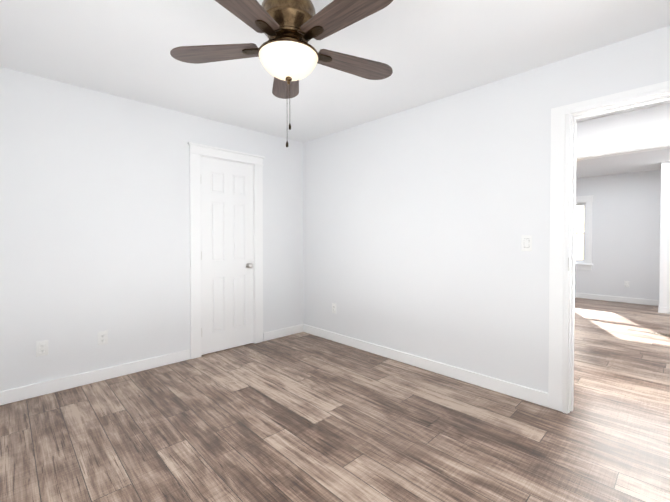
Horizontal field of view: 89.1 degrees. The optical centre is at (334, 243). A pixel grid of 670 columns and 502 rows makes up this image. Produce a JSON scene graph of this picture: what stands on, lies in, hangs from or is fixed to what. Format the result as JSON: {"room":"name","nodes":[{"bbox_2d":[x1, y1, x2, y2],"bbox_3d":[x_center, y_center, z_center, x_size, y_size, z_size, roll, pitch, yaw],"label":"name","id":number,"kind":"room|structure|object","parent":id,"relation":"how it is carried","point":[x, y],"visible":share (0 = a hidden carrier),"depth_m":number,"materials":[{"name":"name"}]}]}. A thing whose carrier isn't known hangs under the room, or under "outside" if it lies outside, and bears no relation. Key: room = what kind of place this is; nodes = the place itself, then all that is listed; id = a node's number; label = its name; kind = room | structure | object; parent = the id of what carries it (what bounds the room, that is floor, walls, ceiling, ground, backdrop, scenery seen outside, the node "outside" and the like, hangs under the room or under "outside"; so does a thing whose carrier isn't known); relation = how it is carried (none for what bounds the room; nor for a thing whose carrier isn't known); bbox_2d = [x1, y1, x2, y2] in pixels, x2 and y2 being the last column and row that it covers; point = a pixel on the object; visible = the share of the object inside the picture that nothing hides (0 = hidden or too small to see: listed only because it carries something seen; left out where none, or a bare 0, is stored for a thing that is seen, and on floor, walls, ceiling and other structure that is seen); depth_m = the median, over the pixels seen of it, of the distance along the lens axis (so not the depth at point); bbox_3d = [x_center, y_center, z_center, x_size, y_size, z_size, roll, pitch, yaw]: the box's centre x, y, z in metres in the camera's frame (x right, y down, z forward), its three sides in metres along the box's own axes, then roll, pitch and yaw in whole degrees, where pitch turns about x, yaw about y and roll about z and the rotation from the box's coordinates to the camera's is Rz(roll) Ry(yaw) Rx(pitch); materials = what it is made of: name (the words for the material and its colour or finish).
{"room":"empty bedroom","nodes":[
{"label":"empty bedroom","id":0,"kind":"room"},
{"bbox_2d":[0,67,302,390],"bbox_3d":[-1.720,-0.066,3.215,3.780,2.440,0.120,-1,1,-44],"label":"wall","id":1,"kind":"structure","parent":0,"point":[94,212],"depth_m":2.90,"materials":[{"name":"paint"}]},
{"bbox_2d":[36,340,48,356],"bbox_3d":[-2.251,0.803,2.620,0.072,0.116,0.010,-1,1,-44],"label":"electrical outlet","id":2,"kind":"object","parent":1,"relation":"attached to","point":[41,348],"visible":1,"depth_m":2.62,"materials":[{"name":"white plastic"}]},
{"bbox_2d":[0,349,189,404],"bbox_3d":[-2.185,1.112,2.686,2.050,0.100,0.014,-1,1,-44],"label":"baseboard","id":3,"kind":"structure","parent":1,"relation":"attached to","point":[55,385],"depth_m":2.81,"materials":[{"name":"paint"}]},
{"bbox_2d":[98,330,107,345],"bbox_3d":[-1.972,0.798,2.892,0.072,0.116,0.010,-1,1,-44],"label":"electrical outlet","id":4,"kind":"object","parent":1,"relation":"attached to","point":[102,337],"visible":1,"depth_m":2.89,"materials":[{"name":"white plastic"}]},
{"bbox_2d":[187,142,264,358],"bbox_3d":[-1.180,0.068,3.719,0.868,2.157,0.154,-1,1,-44],"label":"door frame","id":5,"kind":"structure","parent":1,"relation":"attached to","point":[196,151],"depth_m":3.47,"materials":[{"name":"paint"}]},
{"bbox_2d":[200,156,253,354],"bbox_3d":[-1.145,0.121,3.675,0.616,2.032,0.105,-1,1,-44],"label":"closet door","id":6,"kind":"structure","parent":1,"relation":"in","point":[227,316],"depth_m":3.67,"materials":[{"name":"paint"}]},
{"bbox_2d":[263,324,303,340],"bbox_3d":[-0.633,1.089,4.198,0.576,0.100,0.014,-1,1,-44],"label":"baseboard","id":7,"kind":"structure","parent":1,"relation":"attached to","point":[274,334],"depth_m":4.19,"materials":[{"name":"paint"}]},
{"bbox_2d":[0,297,669,501],"bbox_3d":[1.933,1.179,3.517,9.410,0.060,6.470,-1,1,-44],"label":"floor","id":8,"kind":"structure","parent":0,"point":[302,417],"depth_m":2.13,"materials":[{"name":"laminate"}]},
{"bbox_2d":[651,332,669,336],"bbox_3d":[4.156,1.136,4.237,0.125,0.004,0.330,-1,1,-44],"label":"floor vent","id":9,"kind":"object","parent":8,"relation":"in","point":[656,333],"visible":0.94,"depth_m":4.28,"materials":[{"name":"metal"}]},
{"bbox_2d":[660,307,669,313],"bbox_3d":[5.549,1.073,5.249,0.017,0.100,0.770,-1,1,-44],"label":"baseboard","id":10,"kind":"structure","parent":8,"relation":"on","point":[665,310],"depth_m":5.48,"materials":[{"name":"paint"}]},
{"bbox_2d":[0,0,669,177],"bbox_3d":[1.933,-1.321,3.480,9.410,0.060,6.470,-1,1,-44],"label":"ceiling","id":11,"kind":"structure","parent":0,"point":[427,51],"depth_m":2.24,"materials":[{"name":"paint"}]},
{"bbox_2d":[170,0,392,146],"bbox_3d":[-0.191,-0.878,1.639,1.176,0.770,1.135,-1,1,-44],"label":"ceiling fan","id":12,"kind":"object","parent":11,"relation":"hanging from","point":[288,55],"visible":1,"depth_m":1.58,"materials":[{"name":"brown wood"}]},
{"bbox_2d":[303,25,669,392],"bbox_3d":[1.126,-0.062,2.916,0.120,2.440,4.280,-1,1,-44],"label":"wall","id":13,"kind":"structure","parent":0,"point":[419,221],"depth_m":2.93,"materials":[{"name":"paint"}]},
{"bbox_2d":[332,303,335,313],"bbox_3d":[-0.012,0.757,4.004,0.010,0.116,0.072,-1,1,-44],"label":"electrical outlet","id":14,"kind":"object","parent":13,"relation":"attached to","point":[333,308],"visible":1,"depth_m":4.00,"materials":[{"name":"white plastic"}]},
{"bbox_2d":[304,324,547,406],"bbox_3d":[0.554,1.101,3.424,0.017,0.100,2.778,-1,1,-44],"label":"baseboard","id":15,"kind":"structure","parent":13,"relation":"attached to","point":[538,397],"depth_m":3.00,"materials":[{"name":"paint"}]},
{"bbox_2d":[521,235,531,250],"bbox_3d":[1.419,-0.006,2.521,0.012,0.116,0.072,-1,1,-44],"label":"light switch","id":16,"kind":"object","parent":13,"relation":"attached to","point":[526,242],"visible":1,"depth_m":2.52,"materials":[{"name":"white plastic"}]},
{"bbox_2d":[548,81,669,413],"bbox_3d":[1.938,0.112,2.075,0.177,2.118,1.066,-1,1,-44],"label":"door frame","id":17,"kind":"structure","parent":13,"relation":"attached to","point":[562,258],"depth_m":2.35,"materials":[{"name":"paint"}]},
{"bbox_2d":[575,169,660,299],"bbox_3d":[5.760,-0.112,6.226,0.120,2.440,4.800,-1,1,-44],"label":"wall","id":18,"kind":"structure","parent":0,"point":[626,213],"depth_m":6.44,"materials":[{"name":"paint"}]},
{"bbox_2d":[575,195,593,269],"bbox_3d":[4.822,-0.228,7.153,0.170,1.491,0.990,-1,1,-44],"label":"window","id":19,"kind":"structure","parent":18,"relation":"in","point":[585,263],"depth_m":6.84,"materials":[{"name":"paint"}]},
{"bbox_2d":[575,293,655,304],"bbox_3d":[4.943,1.047,6.986,0.017,0.100,2.535,-1,1,-44],"label":"baseboard","id":20,"kind":"structure","parent":18,"relation":"attached to","point":[582,295],"depth_m":6.51,"materials":[{"name":"paint"}]},
{"bbox_2d":[624,281,628,286],"bbox_3d":[5.497,0.756,6.416,0.010,0.116,0.072,-1,1,-44],"label":"outlet","id":21,"kind":"object","parent":18,"relation":"attached to","point":[626,283],"visible":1,"depth_m":6.42,"materials":[{"name":"white plastic"}]},
{"bbox_2d":[576,104,669,150],"bbox_3d":[2.872,-0.069,3.415,0.120,2.440,4.800,-1,1,-44],"label":"wall","id":22,"kind":"structure","parent":0,"point":[650,123],"depth_m":3.34,"materials":[{"name":"paint"}]},
{"bbox_2d":[576,137,669,160],"bbox_3d":[3.047,0.086,3.238,0.150,2.135,1.540,-1,1,-44],"label":"beam","id":23,"kind":"structure","parent":22,"relation":"attached to","point":[633,147],"depth_m":3.35,"materials":[{"name":"paint"}]},
{"bbox_2d":[659,161,669,307],"bbox_3d":[5.827,-0.101,5.513,0.780,2.440,0.785,-1,1,-44],"label":"wall jog","id":24,"kind":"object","parent":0,"point":[664,295],"visible":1,"depth_m":5.48,"materials":[{"name":"paint"}]}
]}

